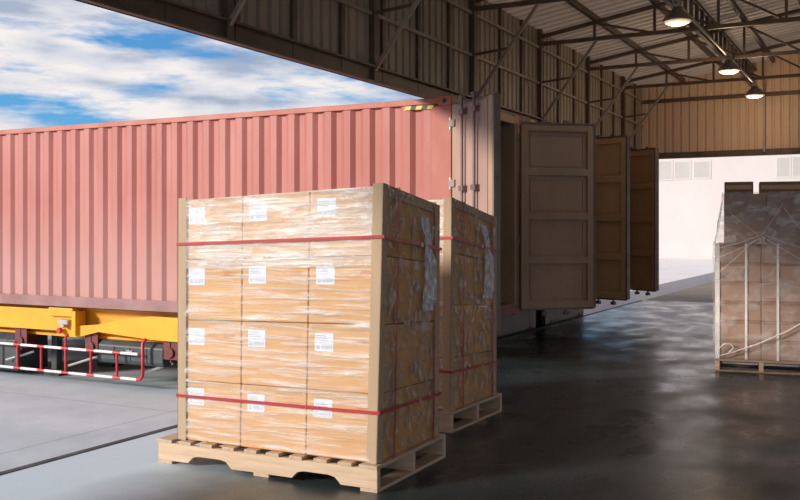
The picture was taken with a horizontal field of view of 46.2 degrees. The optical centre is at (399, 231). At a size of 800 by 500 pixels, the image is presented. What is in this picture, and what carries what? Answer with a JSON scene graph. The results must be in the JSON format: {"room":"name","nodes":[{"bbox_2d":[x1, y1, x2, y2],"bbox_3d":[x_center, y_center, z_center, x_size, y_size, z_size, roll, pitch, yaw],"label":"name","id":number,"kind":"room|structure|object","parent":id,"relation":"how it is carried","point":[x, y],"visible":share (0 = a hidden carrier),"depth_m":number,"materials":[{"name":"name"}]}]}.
{"room":"distribution center","nodes":[
{"label":"distribution center","id":0,"kind":"room"},
{"bbox_2d":[0,300,799,499],"bbox_3d":[7.184,2.050,6.847,16.720,0.900,24.830,0,0,28],"label":"floor","id":1,"kind":"structure","parent":0,"point":[630,401],"depth_m":7.17,"materials":[{"name":"concrete"}]},
{"bbox_2d":[157,433,445,492],"bbox_3d":[-0.680,1.518,6.566,1.753,0.165,1.065,0,0,28],"label":"wooden pallet","id":2,"kind":"object","parent":1,"relation":"on","point":[366,476],"visible":0.56,"depth_m":6.13,"materials":[{"name":"brown wood"}]},
{"bbox_2d":[177,198,186,439],"bbox_3d":[-1.485,0.601,6.479,0.079,1.664,0.072,0,0,28],"label":"board","id":3,"kind":"object","parent":2,"relation":"on","point":[182,202],"visible":1,"depth_m":6.45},
{"bbox_2d":[186,379,241,445],"bbox_3d":[-1.088,1.226,6.757,0.530,0.414,0.909,0,0,28],"label":"carton","id":4,"kind":"object","parent":2,"relation":"on","point":[209,420],"visible":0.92,"depth_m":6.34,"materials":[{"name":"beige cardboard"}]},
{"bbox_2d":[189,390,202,403],"bbox_3d":[-1.394,1.130,6.407,0.114,0.088,0.001,0,0,27],"label":"print","id":5,"kind":"object","parent":4,"relation":"attached to","point":[191,400],"depth_m":6.41},
{"bbox_2d":[186,320,245,383],"bbox_3d":[-1.086,0.824,6.756,0.534,0.447,0.909,0,0,28],"label":"carton","id":6,"kind":"object","parent":4,"relation":"on","point":[220,339],"visible":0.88,"depth_m":6.34,"materials":[{"name":"beige cardboard"}]},
{"bbox_2d":[190,330,202,342],"bbox_3d":[-1.393,0.720,6.406,0.114,0.089,0.001,0,0,27],"label":"label","id":7,"kind":"object","parent":6,"relation":"attached to","point":[196,336],"depth_m":6.41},
{"bbox_2d":[187,259,242,320],"bbox_3d":[-1.083,0.423,6.755,0.538,0.479,0.909,0,0,28],"label":"carton","id":8,"kind":"object","parent":6,"relation":"on","point":[223,277],"visible":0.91,"depth_m":6.33,"materials":[{"name":"beige cardboard"}]},
{"bbox_2d":[187,196,245,259],"bbox_3d":[-1.081,0.021,6.754,0.543,0.512,0.909,0,0,28],"label":"carton","id":9,"kind":"object","parent":8,"relation":"on","point":[212,219],"visible":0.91,"depth_m":6.33,"materials":[{"name":"beige cardboard"}]},
{"bbox_2d":[190,210,203,222],"bbox_3d":[-1.389,-0.103,6.404,0.116,0.090,0.001,0,0,27],"label":"label","id":10,"kind":"object","parent":9,"relation":"attached to","point":[196,216],"depth_m":6.40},
{"bbox_2d":[186,187,437,460],"bbox_3d":[-0.613,0.571,6.517,1.649,1.702,0.982,0,0,28],"label":"film","id":11,"kind":"object","parent":4,"relation":"attached to","point":[429,296],"visible":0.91,"depth_m":6.22,"materials":[{"name":"white"}]},
{"bbox_2d":[176,392,440,414],"bbox_3d":[-0.624,1.133,6.522,1.610,0.053,0.972,0,0,28],"label":"strap","id":12,"kind":"object","parent":11,"relation":"attached to","point":[419,400],"visible":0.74,"depth_m":6.08,"materials":[{"name":"plastic"}]},
{"bbox_2d":[176,235,441,250],"bbox_3d":[-0.610,0.106,6.515,1.640,0.170,0.972,0,0,28],"label":"strap","id":13,"kind":"object","parent":11,"relation":"attached to","point":[367,236],"visible":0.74,"depth_m":6.07,"materials":[{"name":"plastic"}]},
{"bbox_2d":[394,188,399,456],"bbox_3d":[-0.727,0.578,6.293,1.628,1.711,0.016,0,0,27],"label":"strap","id":14,"kind":"object","parent":11,"relation":"attached to","point":[399,188],"visible":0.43,"depth_m":5.93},
{"bbox_2d":[388,185,434,212],"bbox_3d":[0.059,-0.206,6.179,0.072,0.161,0.769,0,0,24],"label":"board","id":15,"kind":"object","parent":11,"relation":"attached to","point":[413,200],"visible":0.82,"depth_m":6.15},
{"bbox_2d":[432,202,435,438],"bbox_3d":[-0.469,0.616,6.834,1.602,1.637,0.016,0,0,27],"label":"strap","id":16,"kind":"object","parent":11,"relation":"attached to","point":[432,202],"visible":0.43,"depth_m":6.48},
{"bbox_2d":[241,384,307,453],"bbox_3d":[-0.628,1.223,6.525,0.533,0.420,0.910,0,0,28],"label":"carton","id":17,"kind":"object","parent":2,"relation":"on","point":[268,427],"visible":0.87,"depth_m":6.12,"materials":[{"name":"beige cardboard"}]},
{"bbox_2d":[249,396,262,409],"bbox_3d":[-0.952,1.133,6.184,0.114,0.089,0.001,0,0,27],"label":"print","id":18,"kind":"object","parent":17,"relation":"attached to","point":[254,398],"depth_m":6.18},
{"bbox_2d":[242,321,308,388],"bbox_3d":[-0.624,0.816,6.523,0.540,0.452,0.910,0,0,28],"label":"carton","id":19,"kind":"object","parent":17,"relation":"on","point":[276,343],"visible":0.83,"depth_m":6.12,"materials":[{"name":"beige cardboard"}]},
{"bbox_2d":[249,332,263,345],"bbox_3d":[-0.947,0.708,6.181,0.115,0.090,0.001,0,0,27],"label":"label","id":20,"kind":"object","parent":19,"relation":"attached to","point":[255,338],"depth_m":6.18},
{"bbox_2d":[242,257,309,322],"bbox_3d":[-0.620,0.408,6.521,0.548,0.485,0.910,0,0,28],"label":"carton","id":21,"kind":"object","parent":19,"relation":"on","point":[276,290],"visible":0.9,"depth_m":6.11,"materials":[{"name":"beige cardboard"}]},
{"bbox_2d":[243,191,310,258],"bbox_3d":[-0.616,0.001,6.519,0.555,0.518,0.910,0,0,28],"label":"carton","id":22,"kind":"object","parent":21,"relation":"on","point":[280,215],"visible":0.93,"depth_m":6.11,"materials":[{"name":"beige cardboard"}]},
{"bbox_2d":[251,206,264,219],"bbox_3d":[-0.937,-0.124,6.176,0.116,0.092,0.001,0,0,27],"label":"label","id":23,"kind":"object","parent":22,"relation":"attached to","point":[257,212],"depth_m":6.18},
{"bbox_2d":[307,386,407,461],"bbox_3d":[-0.270,1.220,6.091,0.528,0.425,0.457,0,0,28],"label":"carton","id":24,"kind":"object","parent":2,"relation":"on","point":[331,434],"visible":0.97,"depth_m":5.92,"materials":[{"name":"beige cardboard"}]},
{"bbox_2d":[315,401,329,415],"bbox_3d":[-0.491,1.127,5.951,0.114,0.090,0.001,0,0,27],"label":"print","id":25,"kind":"object","parent":24,"relation":"attached to","point":[317,403],"depth_m":5.95},
{"bbox_2d":[308,323,408,392],"bbox_3d":[-0.263,0.801,6.087,0.534,0.444,0.457,0,0,28],"label":"carton","id":26,"kind":"object","parent":24,"relation":"on","point":[343,357],"visible":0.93,"depth_m":5.92,"materials":[{"name":"beige cardboard"}]},
{"bbox_2d":[316,335,331,349],"bbox_3d":[-0.483,0.706,5.947,0.115,0.091,0.001,0,0,27],"label":"print","id":27,"kind":"object","parent":26,"relation":"attached to","point":[323,342],"depth_m":5.95},
{"bbox_2d":[309,256,409,323],"bbox_3d":[-0.255,0.381,6.083,0.541,0.463,0.457,0,0,28],"label":"carton","id":28,"kind":"object","parent":26,"relation":"on","point":[333,287],"visible":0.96,"depth_m":5.91,"materials":[{"name":"beige cardboard"}]},
{"bbox_2d":[317,268,332,282],"bbox_3d":[-0.475,0.281,5.943,0.116,0.092,0.001,0,0,27],"label":"label","id":29,"kind":"object","parent":28,"relation":"attached to","point":[324,275],"depth_m":5.94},
{"bbox_2d":[310,186,410,259],"bbox_3d":[-0.248,-0.040,6.080,0.548,0.482,0.457,0,0,28],"label":"carton","id":30,"kind":"object","parent":28,"relation":"on","point":[325,220],"visible":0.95,"depth_m":5.91,"materials":[{"name":"beige cardboard"}]},
{"bbox_2d":[318,200,333,214],"bbox_3d":[-0.467,-0.151,5.939,0.117,0.093,0.001,0,0,27],"label":"label","id":31,"kind":"object","parent":30,"relation":"attached to","point":[327,208],"depth_m":5.94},
{"bbox_2d":[367,183,388,463],"bbox_3d":[-0.137,0.567,5.800,0.120,1.731,0.074,0,0,28],"label":"board","id":32,"kind":"object","parent":2,"relation":"on","point":[380,190],"visible":1,"depth_m":5.77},
{"bbox_2d":[408,379,433,447],"bbox_3d":[-0.068,1.227,6.496,0.523,0.412,0.457,0,0,28],"label":"carton","id":33,"kind":"object","parent":2,"relation":"on","point":[416,388],"visible":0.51,"depth_m":6.34,"materials":[{"name":"beige cardboard"}]},
{"bbox_2d":[409,321,433,384],"bbox_3d":[-0.064,0.821,6.495,0.528,0.430,0.456,0,0,28],"label":"carton","id":34,"kind":"object","parent":33,"relation":"on","point":[427,360],"visible":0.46,"depth_m":6.35,"materials":[{"name":"beige cardboard"}]},
{"bbox_2d":[409,260,433,322],"bbox_3d":[-0.061,0.415,6.493,0.533,0.449,0.456,0,0,28],"label":"carton","id":35,"kind":"object","parent":34,"relation":"on","point":[416,301],"visible":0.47,"depth_m":6.30,"materials":[{"name":"beige cardboard"}]},
{"bbox_2d":[410,205,434,262],"bbox_3d":[-0.057,0.009,6.491,0.538,0.468,0.456,0,0,28],"label":"carton","id":36,"kind":"object","parent":35,"relation":"on","point":[419,256],"visible":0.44,"depth_m":6.31,"materials":[{"name":"beige cardboard"}]},
{"bbox_2d":[434,204,439,436],"bbox_3d":[0.230,0.620,6.571,0.084,1.625,0.072,0,0,28],"label":"board","id":37,"kind":"object","parent":2,"relation":"on","point":[436,421],"visible":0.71,"depth_m":6.56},
{"bbox_2d":[0,300,642,474],"bbox_3d":[-0.204,1.657,10.764,0.065,0.126,24.830,0,0,28],"label":"sill","id":38,"kind":"structure","parent":1,"relation":"attached to","point":[173,426],"depth_m":7.06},
{"bbox_2d":[439,393,501,432],"bbox_3d":[-0.102,1.518,8.285,1.752,0.165,1.070,0,0,28],"label":"wooden pallet","id":39,"kind":"object","parent":1,"relation":"on","point":[470,412],"visible":0.12,"depth_m":7.86,"materials":[{"name":"brown wood"}]},
{"bbox_2d":[442,197,454,410],"bbox_3d":[0.392,0.579,7.507,0.082,1.708,0.072,0,0,28],"label":"board","id":40,"kind":"object","parent":39,"relation":"on","point":[448,402],"visible":1,"depth_m":7.48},
{"bbox_2d":[439,354,472,409],"bbox_3d":[0.285,1.223,7.797,0.518,0.420,0.457,0,0,28],"label":"carton","id":41,"kind":"object","parent":39,"relation":"on","point":[469,358],"visible":0.28,"depth_m":7.66,"materials":[{"name":"beige cardboard"}]},
{"bbox_2d":[439,305,472,356],"bbox_3d":[0.286,0.811,7.796,0.517,0.442,0.457,0,0,28],"label":"carton","id":42,"kind":"object","parent":41,"relation":"on","point":[467,309],"visible":0.3,"depth_m":7.65,"materials":[{"name":"beige cardboard"}]},
{"bbox_2d":[439,252,472,304],"bbox_3d":[0.288,0.399,7.795,0.517,0.464,0.457,0,0,28],"label":"carton","id":43,"kind":"object","parent":42,"relation":"on","point":[468,263],"visible":0.34,"depth_m":7.66,"materials":[{"name":"beige cardboard"}]},
{"bbox_2d":[428,200,472,256],"bbox_3d":[0.289,-0.014,7.794,0.517,0.487,0.457,0,0,28],"label":"carton","id":44,"kind":"object","parent":43,"relation":"on","point":[459,214],"visible":0.3,"depth_m":7.66,"materials":[{"name":"beige cardboard"}]},
{"bbox_2d":[473,350,491,401],"bbox_3d":[0.505,1.233,8.192,0.517,0.401,0.456,0,0,28],"label":"carton","id":45,"kind":"object","parent":39,"relation":"on","point":[486,389],"visible":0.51,"depth_m":8.04,"materials":[{"name":"beige cardboard"}]},
{"bbox_2d":[473,306,491,353],"bbox_3d":[0.505,0.839,8.192,0.516,0.423,0.456,0,0,28],"label":"carton","id":46,"kind":"object","parent":45,"relation":"on","point":[480,312],"visible":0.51,"depth_m":8.03,"materials":[{"name":"beige cardboard"}]},
{"bbox_2d":[464,258,491,305],"bbox_3d":[0.506,0.445,8.192,0.516,0.446,0.456,0,0,28],"label":"carton","id":47,"kind":"object","parent":46,"relation":"on","point":[480,286],"visible":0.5,"depth_m":8.00,"materials":[{"name":"beige cardboard"}]},
{"bbox_2d":[472,216,492,261],"bbox_3d":[0.506,0.052,8.191,0.515,0.468,0.456,0,0,28],"label":"carton","id":48,"kind":"object","parent":47,"relation":"on","point":[481,253],"visible":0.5,"depth_m":8.01,"materials":[{"name":"beige cardboard"}]},
{"bbox_2d":[491,216,496,394],"bbox_3d":[0.804,0.650,8.255,0.074,1.566,0.074,0,0,28],"label":"board","id":49,"kind":"object","parent":39,"relation":"on","point":[494,218],"visible":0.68,"depth_m":8.24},
{"bbox_3d":[-0.503,1.228,8.494,0.525,0.411,0.909,0,0,28],"label":"carton","id":50,"kind":"object","parent":39,"relation":"on","visible":0},
{"bbox_2d":[439,202,494,408],"bbox_3d":[-0.044,0.582,8.238,1.631,1.679,0.973,0,0,28],"label":"film","id":51,"kind":"object","parent":50,"relation":"attached to","point":[488,263],"visible":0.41,"depth_m":7.93,"materials":[{"name":"white"}]},
{"bbox_2d":[461,201,464,406],"bbox_3d":[-0.174,0.594,8.022,1.596,1.679,0.016,0,0,29],"label":"strap","id":52,"kind":"object","parent":51,"relation":"attached to","point":[461,201],"visible":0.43,"depth_m":7.63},
{"bbox_2d":[455,199,492,223],"bbox_3d":[0.602,-0.164,7.880,0.070,0.191,0.766,0,0,29],"label":"board","id":53,"kind":"object","parent":51,"relation":"attached to","point":[473,211],"visible":0.89,"depth_m":7.83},
{"bbox_2d":[715,358,799,374],"bbox_3d":[4.253,1.528,11.047,0.990,0.145,1.000,0,0,20],"label":"wooden pallet","id":54,"kind":"object","parent":1,"relation":"on","point":[761,362],"visible":0.59,"depth_m":10.67,"materials":[{"name":"brown wood"}]},
{"bbox_2d":[715,244,719,357],"bbox_3d":[3.649,0.805,10.772,0.052,1.330,0.056,0,0,20],"label":"board","id":55,"kind":"object","parent":54,"relation":"on","point":[717,251],"visible":1,"depth_m":10.74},
{"bbox_2d":[720,339,760,359],"bbox_3d":[4.024,1.345,11.129,0.479,0.217,0.966,0,0,20],"label":"carton","id":56,"kind":"object","parent":54,"relation":"on","point":[754,352],"visible":0.66,"depth_m":10.68,"materials":[{"name":"brown cardboard"}]},
{"bbox_2d":[720,320,760,339],"bbox_3d":[4.024,1.126,11.129,0.479,0.217,0.966,0,0,20],"label":"carton","id":57,"kind":"object","parent":56,"relation":"on","point":[729,329],"visible":0.66,"depth_m":10.68,"materials":[{"name":"brown cardboard"}]},
{"bbox_2d":[720,301,760,320],"bbox_3d":[4.024,0.907,11.129,0.479,0.217,0.966,0,0,20],"label":"carton","id":58,"kind":"object","parent":57,"relation":"on","point":[729,310],"visible":0.66,"depth_m":10.68,"materials":[{"name":"brown cardboard"}]},
{"bbox_2d":[720,282,760,301],"bbox_3d":[4.024,0.688,11.129,0.479,0.217,0.966,0,0,20],"label":"carton","id":59,"kind":"object","parent":58,"relation":"on","point":[729,291],"visible":0.66,"depth_m":10.68,"materials":[{"name":"brown cardboard"}]},
{"bbox_2d":[720,263,760,281],"bbox_3d":[4.024,0.469,11.129,0.479,0.217,0.966,0,0,20],"label":"carton","id":60,"kind":"object","parent":59,"relation":"on","point":[733,272],"visible":0.66,"depth_m":10.68,"materials":[{"name":"brown cardboard"}]},
{"bbox_2d":[717,243,760,262],"bbox_3d":[4.024,0.250,11.129,0.479,0.217,0.966,0,0,20],"label":"carton","id":61,"kind":"object","parent":60,"relation":"on","point":[753,250],"visible":0.77,"depth_m":10.68,"materials":[{"name":"brown cardboard"}]},
{"bbox_2d":[724,194,765,243],"bbox_3d":[4.007,-0.146,10.887,0.450,0.568,0.370,0,0,20],"label":"carton","id":62,"kind":"object","parent":61,"relation":"on","point":[735,231],"visible":0.99,"depth_m":10.71,"materials":[{"name":"brown cardboard"}]},
{"bbox_2d":[724,182,752,193],"bbox_3d":[4.093,-0.226,11.316,0.325,0.728,0.407,0,0,20],"label":"carton","id":63,"kind":"object","parent":62,"relation":"on","point":[729,187],"visible":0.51,"depth_m":11.13,"materials":[{"name":"brown cardboard"}]},
{"bbox_2d":[745,244,746,358],"bbox_3d":[3.932,0.797,10.641,0.026,1.314,0.004,0,0,20],"label":"band","id":64,"kind":"object","parent":56,"relation":"attached to","point":[745,244],"visible":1,"depth_m":10.64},
{"bbox_2d":[714,195,799,356],"bbox_3d":[4.236,0.501,11.023,1.045,1.902,1.078,0,0,20],"label":"film","id":65,"kind":"object","parent":56,"relation":"attached to","point":[798,198],"visible":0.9,"depth_m":10.56,"materials":[{"name":"white"}]},
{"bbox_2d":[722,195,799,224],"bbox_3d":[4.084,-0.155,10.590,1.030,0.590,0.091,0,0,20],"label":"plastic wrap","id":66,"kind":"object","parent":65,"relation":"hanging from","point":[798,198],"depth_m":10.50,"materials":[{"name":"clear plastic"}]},
{"bbox_2d":[761,340,799,361],"bbox_3d":[4.479,1.345,10.960,0.479,0.217,0.966,0,0,20],"label":"carton","id":67,"kind":"object","parent":54,"relation":"on","point":[788,351],"visible":0.64,"depth_m":10.52,"materials":[{"name":"brown cardboard"}]},
{"bbox_2d":[761,320,799,341],"bbox_3d":[4.479,1.126,10.960,0.479,0.217,0.966,0,0,20],"label":"carton","id":68,"kind":"object","parent":67,"relation":"on","point":[768,328],"visible":0.64,"depth_m":10.52,"materials":[{"name":"brown cardboard"}]},
{"bbox_2d":[761,301,799,321],"bbox_3d":[4.479,0.907,10.960,0.479,0.217,0.966,0,0,20],"label":"carton","id":69,"kind":"object","parent":68,"relation":"on","point":[788,311],"visible":0.64,"depth_m":10.52,"materials":[{"name":"brown cardboard"}]},
{"bbox_2d":[761,282,799,302],"bbox_3d":[4.479,0.688,10.960,0.479,0.217,0.966,0,0,20],"label":"carton","id":70,"kind":"object","parent":69,"relation":"on","point":[788,292],"visible":0.64,"depth_m":10.52,"materials":[{"name":"brown cardboard"}]},
{"bbox_2d":[761,262,799,282],"bbox_3d":[4.479,0.469,10.960,0.479,0.217,0.966,0,0,20],"label":"carton","id":71,"kind":"object","parent":70,"relation":"on","point":[788,272],"visible":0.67,"depth_m":10.52,"materials":[{"name":"brown cardboard"}]},
{"bbox_2d":[761,243,799,262],"bbox_3d":[4.479,0.250,10.960,0.479,0.217,0.966,0,0,20],"label":"carton","id":72,"kind":"object","parent":71,"relation":"on","point":[768,251],"visible":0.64,"depth_m":10.52,"materials":[{"name":"brown cardboard"}]},
{"bbox_2d":[777,244,778,360],"bbox_3d":[4.246,0.797,10.525,0.026,1.314,0.004,0,0,20],"label":"band","id":73,"kind":"object","parent":72,"relation":"attached to","point":[777,244],"visible":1,"depth_m":10.53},
{"bbox_2d":[766,196,799,243],"bbox_3d":[4.424,-0.131,10.733,0.420,0.538,0.370,0,0,20],"label":"carton","id":74,"kind":"object","parent":72,"relation":"on","point":[789,233],"visible":0.95,"depth_m":10.58,"materials":[{"name":"brown cardboard"}]},
{"bbox_2d":[759,181,799,196],"bbox_3d":[4.548,-0.224,11.147,0.515,0.723,0.407,0,0,20],"label":"carton","id":75,"kind":"object","parent":74,"relation":"on","point":[782,188],"visible":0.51,"depth_m":10.97,"materials":[{"name":"brown cardboard"}]},
{"bbox_2d":[172,0,641,148],"bbox_3d":[-0.219,-2.510,10.773,0.039,1.660,24.830,0,0,28],"label":"wall","id":76,"kind":"structure","parent":0,"point":[317,20],"depth_m":12.27,"materials":[{"name":"metal"}]},
{"bbox_2d":[290,0,296,57],"bbox_3d":[-1.036,-2.500,9.152,0.035,1.640,0.070,0,0,28],"label":"stud","id":77,"kind":"object","parent":76,"relation":"attached to","point":[293,3],"visible":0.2,"depth_m":9.13,"materials":[{"name":"brown paint"}]},
{"bbox_2d":[339,3,344,71],"bbox_3d":[-0.615,-2.500,9.947,0.035,1.640,0.070,0,0,28],"label":"stud","id":78,"kind":"object","parent":76,"relation":"attached to","point":[341,5],"visible":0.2,"depth_m":9.92,"materials":[{"name":"brown paint"}]},
{"bbox_2d":[75,0,634,149],"bbox_3d":[-0.162,-1.755,10.742,0.090,0.190,24.830,0,0,28],"label":"beam","id":79,"kind":"structure","parent":76,"relation":"attached to","point":[186,18],"depth_m":8.77,"materials":[{"name":"metal"}]},
{"bbox_2d":[221,0,245,39],"bbox_3d":[5.710,-3.107,4.386,16.430,2.855,0.090,0,0,28],"label":"roof truss","id":80,"kind":"object","parent":79,"relation":"on","point":[228,11],"visible":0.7,"depth_m":8.17,"materials":[{"name":"metal"}]},
{"bbox_2d":[663,0,755,86],"bbox_3d":[3.386,-3.343,12.257,0.060,0.465,18.830,0,0,28],"label":"girder","id":81,"kind":"object","parent":80,"relation":"attached to","point":[727,42],"visible":0.71,"depth_m":15.93,"materials":[{"name":"metal"}]},
{"bbox_2d":[369,0,420,80],"bbox_3d":[6.928,-3.107,6.684,16.430,2.855,0.090,0,0,28],"label":"roof truss","id":82,"kind":"object","parent":79,"relation":"on","point":[373,4],"visible":0.91,"depth_m":10.46,"materials":[{"name":"metal"}]},
{"bbox_2d":[470,0,568,97],"bbox_3d":[8.239,-3.107,9.157,16.430,2.855,0.090,0,0,28],"label":"roof truss","id":83,"kind":"object","parent":79,"relation":"on","point":[474,8],"visible":0.8,"depth_m":12.88,"materials":[{"name":"metal"}]},
{"bbox_2d":[537,0,799,121],"bbox_3d":[9.527,-3.107,11.587,16.430,2.855,0.090,0,0,28],"label":"roof truss","id":84,"kind":"object","parent":79,"relation":"on","point":[710,26],"visible":0.89,"depth_m":14.81,"materials":[{"name":"metal"}]},
{"bbox_2d":[585,8,799,126],"bbox_3d":[10.792,-3.107,13.972,16.430,2.855,0.090,0,0,28],"label":"roof truss","id":85,"kind":"object","parent":79,"relation":"on","point":[588,62],"visible":0.8,"depth_m":17.11,"materials":[{"name":"metal"}]},
{"bbox_2d":[621,39,799,139],"bbox_3d":[12.010,-3.107,16.270,16.430,2.855,0.090,0,0,28],"label":"roof truss","id":86,"kind":"object","parent":79,"relation":"on","point":[704,81],"visible":0.85,"depth_m":19.44,"materials":[{"name":"metal"}]},
{"bbox_2d":[380,0,385,82],"bbox_3d":[-0.193,-2.500,10.742,0.035,1.640,0.070,0,0,28],"label":"stud","id":87,"kind":"object","parent":76,"relation":"attached to","point":[382,2],"visible":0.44,"depth_m":10.72,"materials":[{"name":"brown paint"}]},
{"bbox_2d":[416,1,420,93],"bbox_3d":[0.228,-2.500,11.537,0.035,1.640,0.070,0,0,28],"label":"stud","id":88,"kind":"object","parent":76,"relation":"attached to","point":[418,8],"visible":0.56,"depth_m":11.51,"materials":[{"name":"brown paint"}]},
{"bbox_2d":[447,0,451,94],"bbox_3d":[0.650,-2.500,12.332,0.035,1.640,0.070,0,0,28],"label":"stud","id":89,"kind":"object","parent":76,"relation":"attached to","point":[449,5],"visible":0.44,"depth_m":12.31,"materials":[{"name":"brown paint"}]},
{"bbox_2d":[333,0,643,126],"bbox_3d":[-0.184,-2.440,10.754,0.040,0.040,24.830,0,0,28],"label":"trim","id":90,"kind":"structure","parent":76,"relation":"attached to","point":[347,3],"depth_m":12.60,"materials":[{"name":"paint"}]},
{"bbox_2d":[498,9,501,111],"bbox_3d":[1.493,-2.500,13.922,0.035,1.640,0.070,0,0,28],"label":"stud","id":91,"kind":"object","parent":76,"relation":"attached to","point":[499,10],"visible":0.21,"depth_m":13.90,"materials":[{"name":"brown paint"}]},
{"bbox_2d":[520,20,523,119],"bbox_3d":[1.915,-2.500,14.718,0.035,1.640,0.070,0,0,28],"label":"stud","id":92,"kind":"object","parent":76,"relation":"attached to","point":[521,21],"visible":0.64,"depth_m":14.69,"materials":[{"name":"brown paint"}]},
{"bbox_2d":[442,0,642,101],"bbox_3d":[-0.184,-3.020,10.754,0.040,0.040,24.830,0,0,28],"label":"trim","id":93,"kind":"structure","parent":76,"relation":"attached to","point":[454,4],"depth_m":15.04,"materials":[{"name":"paint"}]},
{"bbox_2d":[557,45,559,122],"bbox_3d":[2.758,-2.500,16.308,0.035,1.640,0.070,0,0,28],"label":"stud","id":94,"kind":"object","parent":76,"relation":"attached to","point":[558,46],"visible":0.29,"depth_m":16.28,"materials":[{"name":"brown paint"}]},
{"bbox_2d":[573,49,575,122],"bbox_3d":[3.179,-2.500,17.103,0.035,1.640,0.070,0,0,28],"label":"stud","id":95,"kind":"object","parent":76,"relation":"attached to","point":[574,50],"visible":0.64,"depth_m":17.07,"materials":[{"name":"brown paint"}]},
{"bbox_2d":[600,65,602,136],"bbox_3d":[4.022,-2.500,18.694,0.035,1.640,0.070,0,0,28],"label":"stud","id":96,"kind":"object","parent":76,"relation":"attached to","point":[601,71],"visible":0.64,"depth_m":18.67,"materials":[{"name":"brown paint"}]},
{"bbox_2d":[485,0,799,84],"bbox_3d":[7.144,-3.963,7.092,17.220,1.414,25.225,0,0,28],"label":"ceiling","id":97,"kind":"structure","parent":0,"point":[548,17],"depth_m":16.51,"materials":[{"name":"brown paint"}]},
{"bbox_2d":[642,54,799,152],"bbox_3d":[12.876,-3.167,17.904,16.420,2.974,0.039,0,0,28],"label":"wall","id":98,"kind":"structure","parent":0,"point":[735,123],"depth_m":20.85,"materials":[{"name":"metal"}]},
{"bbox_2d":[672,0,764,151],"bbox_3d":[4.249,-2.390,13.458,0.100,1.320,15.761,0,0,28],"label":"conduit","id":99,"kind":"object","parent":98,"relation":"attached to","point":[675,2],"visible":0.93,"depth_m":16.00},
{"bbox_2d":[662,6,691,26],"bbox_3d":[3.649,-2.844,12.327,0.380,0.253,0.380,0,0,28],"label":"lamp","id":100,"kind":"object","parent":99,"relation":"hanging from","point":[677,16],"visible":1,"depth_m":12.22,"materials":[{"name":"grey metal"}]},
{"bbox_2d":[717,59,740,74],"bbox_3d":[5.663,-2.844,16.126,0.380,0.253,0.380,0,0,28],"label":"lamp","id":101,"kind":"object","parent":99,"relation":"hanging from","point":[728,67],"visible":1,"depth_m":16.02,"materials":[{"name":"grey metal"}]},
{"bbox_2d":[745,86,764,97],"bbox_3d":[7.209,-2.844,19.041,0.380,0.253,0.380,0,0,28],"label":"lamp","id":102,"kind":"object","parent":99,"relation":"hanging from","point":[754,91],"visible":1,"depth_m":18.93,"materials":[{"name":"grey metal"}]},
{"bbox_2d":[641,90,799,103],"bbox_3d":[12.853,-2.990,17.860,16.420,0.080,0.060,0,0,28],"label":"trim","id":103,"kind":"structure","parent":98,"relation":"attached to","point":[794,92],"depth_m":20.93,"materials":[{"name":"brown paint"}]},
{"bbox_2d":[659,147,799,158],"bbox_3d":[12.853,-1.730,17.860,16.420,0.140,0.060,0,0,28],"label":"trim","id":104,"kind":"structure","parent":98,"relation":"attached to","point":[776,151],"depth_m":20.77,"materials":[{"name":"brown paint"}]},
{"label":"outside","id":105,"kind":"structure","parent":0,"visible":0},
{"bbox_2d":[583,258,714,314],"bbox_3d":[-6.515,1.927,58.536,53.650,0.645,50.670,0,0,28],"label":"apron","id":106,"kind":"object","parent":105,"point":[675,274],"depth_m":34.10,"materials":[{"name":"white concrete"}]},
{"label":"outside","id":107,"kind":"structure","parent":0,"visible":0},
{"bbox_2d":[646,281,714,302],"bbox_3d":[38.252,2.055,13.675,65.220,0.890,120.000,0,0,28],"label":"asphalt","id":108,"kind":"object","parent":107,"point":[705,293],"visible":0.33,"depth_m":23.53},
{"bbox_2d":[659,154,799,257],"bbox_3d":[40.936,-2.825,47.323,56.000,10.150,6.030,0,0,28],"label":"building","id":109,"kind":"structure","parent":108,"relation":"on","point":[691,190],"depth_m":56.08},
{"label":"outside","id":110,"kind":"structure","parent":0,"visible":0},
{"bbox_2d":[0,335,177,471],"bbox_3d":[-19.176,2.425,44.122,64.780,0.350,120.000,0,0,28],"label":"yard","id":111,"kind":"structure","parent":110,"point":[43,417],"depth_m":11.97,"materials":[{"name":"concrete"}]},
{"bbox_2d":[0,303,177,380],"bbox_3d":[-4.626,1.695,14.982,11.570,1.110,2.280,0,0,28],"label":"trailer","id":112,"kind":"object","parent":111,"relation":"on","point":[119,337],"visible":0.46,"depth_m":13.88,"materials":[{"name":"yellow paint"}]},
{"bbox_2d":[0,91,595,330],"bbox_3d":[-3.799,-0.215,14.766,13.069,2.760,3.512,0,0,29],"label":"shipping container","id":113,"kind":"object","parent":112,"relation":"on","point":[89,212],"visible":0.69,"depth_m":12.96,"materials":[{"name":"metal"}]},
{"bbox_2d":[497,310,535,337],"bbox_3d":[-3.361,1.695,17.368,11.570,1.110,2.280,0,0,28],"label":"trailer","id":114,"kind":"object","parent":111,"relation":"on","point":[511,324],"visible":0.07,"depth_m":14.88,"materials":[{"name":"brown paint"}]},
{"bbox_2d":[519,120,629,310],"bbox_3d":[-2.633,-0.215,16.882,13.126,2.760,2.505,0,0,28],"label":"shipping container","id":115,"kind":"object","parent":114,"relation":"on","point":[612,151],"visible":0.15,"depth_m":14.77,"materials":[{"name":"metal"}]},
{"bbox_2d":[535,309,583,327],"bbox_3d":[-2.096,1.695,19.753,11.570,1.110,2.280,0,0,28],"label":"trailer","id":116,"kind":"object","parent":111,"relation":"on","point":[553,316],"visible":0.04,"depth_m":16.58,"materials":[{"name":"brown paint"}]},
{"bbox_2d":[630,146,658,294],"bbox_3d":[-1.403,-0.215,19.284,13.041,2.760,2.457,0,0,28],"label":"shipping container","id":117,"kind":"object","parent":116,"relation":"on","point":[644,163],"visible":0.11,"depth_m":17.04,"materials":[{"name":"metal"}]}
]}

